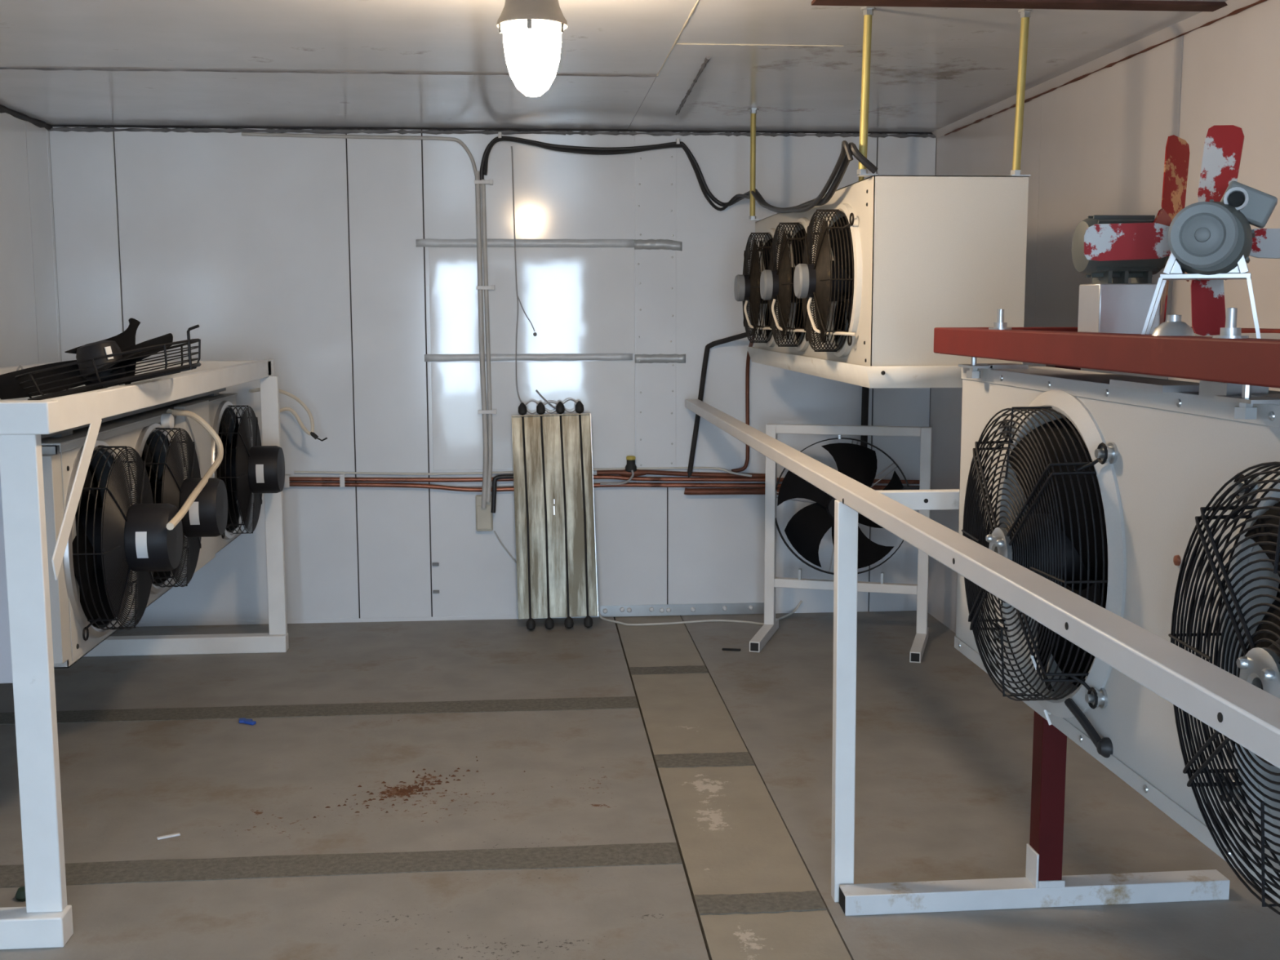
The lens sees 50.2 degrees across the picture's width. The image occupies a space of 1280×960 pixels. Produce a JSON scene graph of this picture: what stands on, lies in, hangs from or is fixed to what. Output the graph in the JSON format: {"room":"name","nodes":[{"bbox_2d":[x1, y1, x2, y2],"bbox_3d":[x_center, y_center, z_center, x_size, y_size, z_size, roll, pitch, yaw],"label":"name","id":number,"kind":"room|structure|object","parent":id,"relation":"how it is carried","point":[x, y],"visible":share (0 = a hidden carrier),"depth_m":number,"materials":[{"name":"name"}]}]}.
{"room":"refrigeration equipment room","nodes":[
{"label":"refrigeration equipment room","id":0,"kind":"room"},
{"bbox_2d":[0,112,58,367],"bbox_3d":[-2.540,0.100,2.166,0.062,2.582,9.473,-1,7,-5],"label":"wall","id":1,"kind":"structure","parent":0,"point":[28,310],"depth_m":6.36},
{"bbox_2d":[0,104,53,129],"bbox_3d":[-2.711,-1.458,4.481,0.046,0.049,4.460,-1,7,-5],"label":"trim","id":2,"kind":"structure","parent":1,"relation":"attached to","point":[39,123],"depth_m":6.33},
{"bbox_2d":[46,130,61,361],"bbox_3d":[-2.891,-0.474,6.827,0.004,2.482,0.030,-1,7,-5],"label":"trim","id":3,"kind":"structure","parent":1,"relation":"attached to","point":[47,131],"depth_m":6.74,"materials":[{"name":"grey metal"}]},
{"bbox_2d":[48,124,936,622],"bbox_3d":[-0.682,-0.506,7.045,4.560,2.582,0.067,-1,7,-5],"label":"wall","id":4,"kind":"structure","parent":0,"point":[301,254],"depth_m":6.99,"materials":[{"name":"metal"}]},
{"bbox_2d":[284,474,290,487],"bbox_3d":[-1.796,0.005,6.965,0.024,0.064,0.049,-1,7,-5],"label":"clip","id":5,"kind":"object","parent":4,"relation":"attached to","point":[286,476],"visible":0.8,"depth_m":6.94,"materials":[{"name":"white plastic"}]},
{"bbox_2d":[339,473,345,487],"bbox_3d":[-1.519,0.001,6.987,0.024,0.064,0.049,-1,7,-5],"label":"clip","id":6,"kind":"object","parent":4,"relation":"attached to","point":[342,475],"visible":1,"depth_m":6.96,"materials":[{"name":"white plastic"}]},
{"bbox_2d":[123,615,586,626],"bbox_3d":[-1.564,0.731,7.096,2.600,0.020,0.003,-1,7,-5],"label":"trim","id":7,"kind":"structure","parent":4,"relation":"attached to","point":[479,617],"depth_m":7.09,"materials":[{"name":"grey metal"}]},
{"bbox_2d":[241,132,477,175],"bbox_3d":[-1.389,-1.618,6.810,1.161,0.216,0.022,-1,7,-5],"label":"cable","id":8,"kind":"object","parent":4,"relation":"attached to","point":[248,134],"visible":1,"depth_m":6.80,"materials":[{"name":"grey plastic"}]},
{"bbox_2d":[431,562,439,565],"bbox_3d":[-1.061,0.438,7.092,0.034,0.016,0.012,-1,7,-5],"label":"wall bracket","id":9,"kind":"object","parent":4,"relation":"attached to","point":[433,563],"visible":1,"depth_m":7.09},
{"bbox_2d":[432,590,439,593],"bbox_3d":[-1.061,0.582,7.109,0.034,0.016,0.012,-1,7,-5],"label":"wall bracket","id":10,"kind":"object","parent":4,"relation":"attached to","point":[433,591],"visible":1,"depth_m":7.10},
{"bbox_2d":[475,494,493,531],"bbox_3d":[-0.805,0.171,7.062,0.086,0.185,0.045,-1,7,-5],"label":"junction box","id":11,"kind":"object","parent":4,"relation":"attached to","point":[484,517],"visible":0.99,"depth_m":7.04,"materials":[{"name":"plastic"}]},
{"bbox_2d":[493,530,516,563],"bbox_3d":[-0.688,0.364,7.114,0.147,0.204,0.009,-1,7,-3],"label":"wire","id":12,"kind":"object","parent":11,"relation":"hanging from","point":[495,532],"visible":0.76,"depth_m":7.11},
{"bbox_2d":[474,171,496,508],"bbox_3d":[-0.782,-0.703,6.945,0.094,1.701,0.080,-1,7,-5],"label":"cable conduit","id":13,"kind":"object","parent":4,"relation":"attached to","point":[487,432],"visible":1,"depth_m":6.96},
{"bbox_2d":[490,474,513,512],"bbox_3d":[-0.708,0.070,7.021,0.119,0.198,0.028,-1,7,-5],"label":"pipe","id":14,"kind":"object","parent":13,"relation":"hanging from","point":[496,477],"visible":0.98,"depth_m":7.01,"materials":[{"name":"black rubber"}]},
{"bbox_2d":[47,124,932,135],"bbox_3d":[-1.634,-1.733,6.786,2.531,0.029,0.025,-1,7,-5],"label":"trim","id":15,"kind":"structure","parent":4,"relation":"attached to","point":[65,129],"depth_m":6.78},
{"bbox_2d":[511,146,522,402],"bbox_3d":[-0.609,-1.025,6.921,0.022,1.308,0.093,-6,9,-41],"label":"wire","id":16,"kind":"object","parent":4,"relation":"attached to","point":[511,146],"visible":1,"depth_m":6.94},
{"bbox_2d":[415,238,634,247],"bbox_3d":[-0.579,-1.202,6.936,1.105,0.044,0.002,-1,7,-5],"label":"tape","id":17,"kind":"object","parent":4,"relation":"attached to","point":[420,242],"visible":1,"depth_m":6.94,"materials":[{"name":"silver metal"}]},
{"bbox_2d":[517,295,537,336],"bbox_3d":[-0.576,-0.837,6.974,0.100,0.206,0.013,-1,7,-5],"label":"wire","id":18,"kind":"object","parent":4,"relation":"attached to","point":[535,334],"visible":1,"depth_m":6.98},
{"bbox_2d":[424,353,632,361],"bbox_3d":[-0.568,-0.628,7.007,1.065,0.038,0.002,-1,7,-5],"label":"tape","id":19,"kind":"object","parent":4,"relation":"attached to","point":[528,357],"visible":1,"depth_m":7.01,"materials":[{"name":"silver metal"}]},
{"bbox_2d":[289,481,919,492],"bbox_3d":[-0.146,0.032,7.094,3.316,0.087,0.023,-1,7,-5],"label":"copper pipe","id":20,"kind":"object","parent":4,"relation":"attached to","point":[291,483],"visible":0.7,"depth_m":7.04,"materials":[{"name":"brown metal"}]},
{"bbox_2d":[288,475,919,484],"bbox_3d":[-0.146,0.003,7.095,3.316,0.079,0.022,-1,7,-5],"label":"copper pipe","id":21,"kind":"object","parent":4,"relation":"attached to","point":[595,477],"visible":0.7,"depth_m":7.04,"materials":[{"name":"brown metal"}]},
{"bbox_2d":[293,466,751,476],"bbox_3d":[-0.591,-0.030,7.047,2.351,0.054,0.064,-1,7,-5],"label":"cable","id":22,"kind":"object","parent":21,"relation":"on","point":[660,468],"visible":0.91,"depth_m":7.04,"materials":[{"name":"grey plastic"}]},
{"bbox_2d":[634,239,682,251],"bbox_3d":[0.093,-1.202,6.991,0.245,0.060,0.002,-1,7,-5],"label":"tape","id":23,"kind":"object","parent":4,"relation":"attached to","point":[649,244],"visible":1,"depth_m":6.99,"materials":[{"name":"silver metal"}]},
{"bbox_2d":[634,354,685,363],"bbox_3d":[0.105,-0.627,7.062,0.265,0.048,0.002,-1,7,-5],"label":"tape","id":24,"kind":"object","parent":4,"relation":"attached to","point":[643,358],"visible":1,"depth_m":7.06,"materials":[{"name":"silver metal"}]},
{"bbox_2d":[480,132,877,213],"bbox_3d":[-0.030,-1.307,5.514,1.323,0.536,2.899,-1,7,-5],"label":"cable","id":25,"kind":"object","parent":4,"relation":"attached to","point":[850,149],"visible":0.97,"depth_m":6.84,"materials":[{"name":"black rubber"}]},
{"bbox_2d":[596,469,765,477],"bbox_3d":[0.228,-0.030,7.125,0.906,0.054,0.024,-1,7,-5],"label":"copper pipe","id":26,"kind":"object","parent":4,"relation":"attached to","point":[648,472],"visible":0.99,"depth_m":7.12,"materials":[{"name":"brown metal"}]},
{"bbox_2d":[596,455,646,484],"bbox_3d":[-0.095,-0.050,7.077,0.255,0.148,0.071,-1,7,-5],"label":"valve","id":27,"kind":"object","parent":26,"relation":"attached to","point":[630,470],"visible":1,"depth_m":7.07,"materials":[{"name":"orange metal"}]},
{"bbox_2d":[600,602,764,617],"bbox_3d":[0.250,0.687,7.231,0.920,0.060,0.019,-1,7,-5],"label":"trim","id":28,"kind":"structure","parent":4,"relation":"attached to","point":[745,607],"depth_m":7.23,"materials":[{"name":"metal"}]},
{"bbox_2d":[687,332,751,477],"bbox_3d":[0.421,-0.386,7.031,0.361,0.762,0.088,3,8,27],"label":"insulated pipe","id":29,"kind":"object","parent":4,"relation":"attached to","point":[708,346],"visible":0.89,"depth_m":7.06,"materials":[{"name":"black plastic"}]},
{"bbox_2d":[684,488,779,494],"bbox_3d":[0.629,0.061,7.144,0.804,0.050,0.036,-1,7,-5],"label":"insulated pipe","id":30,"kind":"object","parent":4,"relation":"attached to","point":[687,491],"visible":0.68,"depth_m":7.12,"materials":[{"name":"orange metal"}]},
{"bbox_2d":[731,337,754,472],"bbox_3d":[0.548,-0.372,6.806,0.095,0.750,0.630,-1,7,-5],"label":"copper pipe","id":31,"kind":"object","parent":4,"relation":"attached to","point":[748,358],"visible":0.62,"depth_m":7.10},
{"bbox_2d":[565,130,936,137],"bbox_3d":[0.578,-1.761,6.963,1.911,0.026,0.025,-1,7,-5],"label":"trim","id":32,"kind":"structure","parent":4,"relation":"attached to","point":[569,132],"depth_m":6.96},
{"bbox_2d":[860,386,869,447],"bbox_3d":[1.142,-0.404,6.844,0.066,0.921,0.663,1,7,9],"label":"insulated pipe","id":33,"kind":"object","parent":4,"relation":"attached to","point":[864,406],"visible":0.13,"depth_m":7.15,"materials":[{"name":"black plastic"}]},
{"bbox_2d":[0,0,1227,132],"bbox_3d":[-0.300,-1.232,2.179,4.640,0.091,9.660,-1,7,-5],"label":"ceiling","id":34,"kind":"structure","parent":0,"point":[932,68],"depth_m":4.97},
{"bbox_2d":[0,67,657,77],"bbox_3d":[-1.348,-1.557,5.207,2.845,0.014,0.014,-1,7,-5],"label":"trim","id":35,"kind":"structure","parent":34,"relation":"attached to","point":[37,68],"depth_m":5.21,"materials":[{"name":"white metal"}]},
{"bbox_2d":[496,0,567,97],"bbox_3d":[-0.285,-1.192,3.621,0.188,0.344,0.188,-1,7,-5],"label":"lamp","id":36,"kind":"object","parent":34,"relation":"hanging from","point":[531,30],"visible":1,"depth_m":3.57,"materials":[{"name":"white glass"}]},
{"bbox_2d":[502,21,561,97],"bbox_3d":[-0.285,-1.112,3.631,0.154,0.184,0.154,-1,7,-5],"label":"shade","id":37,"kind":"object","parent":36,"relation":"on","point":[532,49],"depth_m":3.57,"materials":[{"name":"beige glass"}]},
{"bbox_2d":[656,0,699,75],"bbox_3d":[0.146,-1.456,4.356,0.008,0.009,1.950,-1,7,-5],"label":"trim","id":38,"kind":"structure","parent":34,"relation":"attached to","point":[696,3],"depth_m":4.50,"materials":[{"name":"plastic"}]},
{"bbox_2d":[675,56,710,115],"bbox_3d":[0.208,-1.615,5.656,0.018,0.019,1.451,-1,7,-3],"label":"trim","id":39,"kind":"structure","parent":34,"relation":"attached to","point":[707,59],"depth_m":5.47,"materials":[{"name":"grey metal"}]},
{"bbox_2d":[747,107,758,219],"bbox_3d":[0.515,-1.440,6.233,0.048,0.494,0.042,-1,7,-5],"label":"rod","id":40,"kind":"object","parent":34,"relation":"hanging from","point":[753,110],"visible":1,"depth_m":6.22,"materials":[{"name":"yellow metal"}]},
{"bbox_2d":[675,43,843,46],"bbox_3d":[0.412,-1.500,4.711,0.588,0.006,0.006,-1,7,-5],"label":"trim","id":41,"kind":"structure","parent":34,"relation":"attached to","point":[676,43],"depth_m":4.71,"materials":[{"name":"plastic"}]},
{"bbox_2d":[858,109,869,181],"bbox_3d":[1.022,-1.446,6.274,0.051,0.494,0.042,-1,7,-5],"label":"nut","id":42,"kind":"object","parent":34,"relation":"hanging from","point":[860,178],"visible":0.07,"depth_m":6.27,"materials":[{"name":"yellow metal"}]},
{"bbox_2d":[857,6,875,174],"bbox_3d":[0.692,-1.187,4.176,0.051,0.494,0.042,-1,7,-5],"label":"rod","id":43,"kind":"object","parent":34,"relation":"hanging from","point":[868,11],"visible":0.99,"depth_m":4.16,"materials":[{"name":"yellow metal"}]},
{"bbox_2d":[811,0,1227,11],"bbox_3d":[1.141,-1.418,4.068,1.260,0.010,0.090,-1,7,-5],"label":"beam","id":44,"kind":"structure","parent":34,"relation":"attached to","point":[1117,5],"depth_m":4.06,"materials":[{"name":"brown metal"}]},
{"bbox_2d":[1010,8,1033,174],"bbox_3d":[1.178,-1.193,4.215,0.056,0.495,0.042,-1,7,-5],"label":"rod","id":45,"kind":"object","parent":34,"relation":"hanging from","point":[1025,14],"visible":1,"depth_m":4.21,"materials":[{"name":"yellow metal"}]},
{"bbox_2d":[733,173,1031,388],"bbox_3d":[0.797,-0.751,5.345,0.667,0.656,2.331,-1,7,-5],"label":"cooler","id":46,"kind":"object","parent":45,"relation":"hanging from","point":[855,287],"visible":1,"depth_m":4.25,"materials":[{"name":"beige metal"}]},
{"bbox_2d":[746,346,962,388],"bbox_3d":[0.866,-0.462,5.387,0.530,0.070,2.330,-1,7,-5],"label":"drip tray","id":47,"kind":"object","parent":46,"relation":"on","point":[872,373],"depth_m":4.27,"materials":[{"name":"white metal"}]},
{"bbox_2d":[0,610,1279,959],"bbox_3d":[-0.297,1.335,2.526,4.560,0.072,9.520,-1,7,-5],"label":"floor","id":48,"kind":"structure","parent":0,"point":[672,800],"depth_m":4.45,"materials":[{"name":"grey concrete"}]},
{"bbox_2d":[14,885,26,901],"bbox_3d":[-1.693,1.137,3.762,0.052,0.030,0.052,-1,7,-5],"label":"cap","id":49,"kind":"object","parent":48,"relation":"on","point":[20,893],"visible":0.51,"depth_m":3.74,"materials":[{"name":"green plastic"}]},
{"bbox_2d":[0,359,288,949],"bbox_3d":[-2.049,0.311,4.928,0.978,1.385,3.195,-1,7,-5],"label":"rack","id":50,"kind":"object","parent":48,"relation":"on","point":[46,921],"visible":0.8,"depth_m":3.46,"materials":[{"name":"metal"}]},
{"bbox_2d":[0,318,200,399],"bbox_3d":[-1.719,-0.382,4.361,0.656,0.266,0.568,-1,7,-5],"label":"fan","id":51,"kind":"object","parent":50,"relation":"on","point":[110,362],"visible":0.96,"depth_m":4.30,"materials":[{"name":"black metal"}]},
{"bbox_2d":[0,387,284,683],"bbox_3d":[-2.088,0.051,5.082,1.148,0.752,2.548,-1,7,-5],"label":"cooler","id":52,"kind":"object","parent":50,"relation":"hanging from","point":[121,556],"visible":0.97,"depth_m":4.30,"materials":[{"name":"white metal"}]},
{"bbox_2d":[166,408,223,529],"bbox_3d":[-1.582,-0.068,4.648,0.183,0.291,1.249,-1,7,-10],"label":"hose","id":53,"kind":"object","parent":52,"relation":"attached to","point":[182,512],"visible":0.99,"depth_m":5.04,"materials":[{"name":"beige plastic"}]},
{"bbox_2d":[248,387,327,441],"bbox_3d":[-1.734,-0.314,6.613,0.149,0.276,0.421,6,9,42],"label":"cable","id":54,"kind":"object","parent":50,"relation":"attached to","point":[311,433],"visible":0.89,"depth_m":6.71,"materials":[{"name":"white plastic"}]},
{"bbox_2d":[156,832,180,839],"bbox_3d":[-1.447,1.094,4.196,0.067,0.006,0.012,-4,8,-31],"label":"paper scrap","id":55,"kind":"object","parent":48,"relation":"on","point":[177,833],"visible":1,"depth_m":4.19,"materials":[{"name":"white paper"}]},
{"bbox_2d":[239,717,256,724],"bbox_3d":[-1.541,0.947,5.365,0.084,0.014,0.043,3,8,22],"label":"scrap","id":56,"kind":"object","parent":48,"relation":"on","point":[243,720],"visible":1,"depth_m":5.35,"materials":[{"name":"blue plastic"}]},
{"bbox_2d":[313,755,525,817],"bbox_3d":[-0.774,1.040,4.626,0.767,0.006,0.282,-7,10,-43],"label":"flakes","id":57,"kind":"object","parent":48,"relation":"on","point":[409,787],"visible":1,"depth_m":4.61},
{"bbox_2d":[511,399,598,630],"bbox_3d":[-0.433,0.174,6.937,0.426,1.153,0.237,-1,7,-5],"label":"heating element","id":58,"kind":"object","parent":48,"relation":"on","point":[553,454],"visible":1,"depth_m":6.94,"materials":[{"name":"metal"}]},
{"bbox_2d":[535,389,555,408],"bbox_3d":[-0.469,-0.410,7.016,0.139,0.107,0.030,3,8,21],"label":"wire","id":59,"kind":"object","parent":58,"relation":"attached to","point":[536,390],"visible":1,"depth_m":7.03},
{"bbox_2d":[598,600,802,626],"bbox_3d":[0.328,0.699,7.105,1.094,0.076,0.245,-1,7,-5],"label":"cable","id":60,"kind":"object","parent":48,"relation":"on","point":[801,602],"visible":0.84,"depth_m":7.07,"materials":[{"name":"plastic"}]},
{"bbox_2d":[721,648,741,650],"bbox_3d":[0.434,0.805,6.490,0.089,0.009,0.016,1,7,12],"label":"metal sliver","id":61,"kind":"object","parent":48,"relation":"on","point":[722,649],"visible":1,"depth_m":6.49,"materials":[{"name":"black metal"}]},
{"bbox_2d":[749,423,932,662],"bbox_3d":[0.969,0.274,6.540,0.797,1.049,0.521,2,7,16],"label":"fan","id":62,"kind":"object","parent":48,"relation":"on","point":[806,530],"visible":0.56,"depth_m":6.65,"materials":[{"name":"white metal"}]},
{"bbox_2d":[684,399,1279,902],"bbox_3d":[1.040,0.541,3.968,1.104,1.150,6.450,-1,7,-5],"label":"frame","id":63,"kind":"object","parent":48,"relation":"on","point":[1246,713],"visible":0.86,"depth_m":2.60,"materials":[{"name":"white metal"}]},
{"bbox_2d":[839,307,1279,915],"bbox_3d":[1.197,0.541,2.111,1.070,1.604,3.150,-1,7,-5],"label":"stand","id":64,"kind":"object","parent":48,"relation":"on","point":[1235,355],"visible":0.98,"depth_m":3.64,"materials":[{"name":"metal"}]},
{"bbox_2d":[1025,843,1065,888],"bbox_3d":[1.103,1.048,3.716,0.080,0.095,0.082,-1,7,-5],"label":"socket","id":65,"kind":"object","parent":64,"relation":"attached to","point":[1043,864],"depth_m":3.68,"materials":[{"name":"white metal"}]},
{"bbox_2d":[954,356,1279,915],"bbox_3d":[0.963,0.205,2.419,0.328,0.786,2.420,-1,7,-5],"label":"cooler","id":66,"kind":"object","parent":64,"relation":"on","point":[1154,502],"visible":0.85,"depth_m":2.54,"materials":[{"name":"white metal"}]},
{"bbox_2d":[1071,134,1190,334],"bbox_3d":[1.077,-0.512,2.852,0.330,0.415,0.209,-3,8,-20],"label":"fan","id":67,"kind":"object","parent":64,"relation":"on","point":[1111,304],"visible":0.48,"depth_m":2.83,"materials":[{"name":"dark green paint"},{"name":"flaking red paint"},{"name":"aluminium"}]},
{"bbox_2d":[1084,124,1279,338],"bbox_3d":[1.017,-0.457,2.497,0.430,0.395,0.271,4,8,30],"label":"fan","id":68,"kind":"object","parent":64,"relation":"on","point":[1212,240],"visible":1,"depth_m":2.52,"materials":[{"name":"red paint"},{"name":"aluminium"},{"name":"grey paint"}]},
{"bbox_2d":[928,0,1279,633],"bbox_3d":[1.944,0.046,2.527,0.061,2.582,9.473,-1,7,-5],"label":"wall","id":69,"kind":"structure","parent":0,"point":[1095,144],"depth_m":4.86,"materials":[{"name":"white paint"}]},
{"bbox_2d":[932,0,1266,137],"bbox_3d":[1.699,-1.498,4.787,0.029,0.030,4.560,-1,7,-5],"label":"trim","id":70,"kind":"structure","parent":69,"relation":"attached to","point":[1195,21],"depth_m":4.89,"materials":[{"name":"white metal"}]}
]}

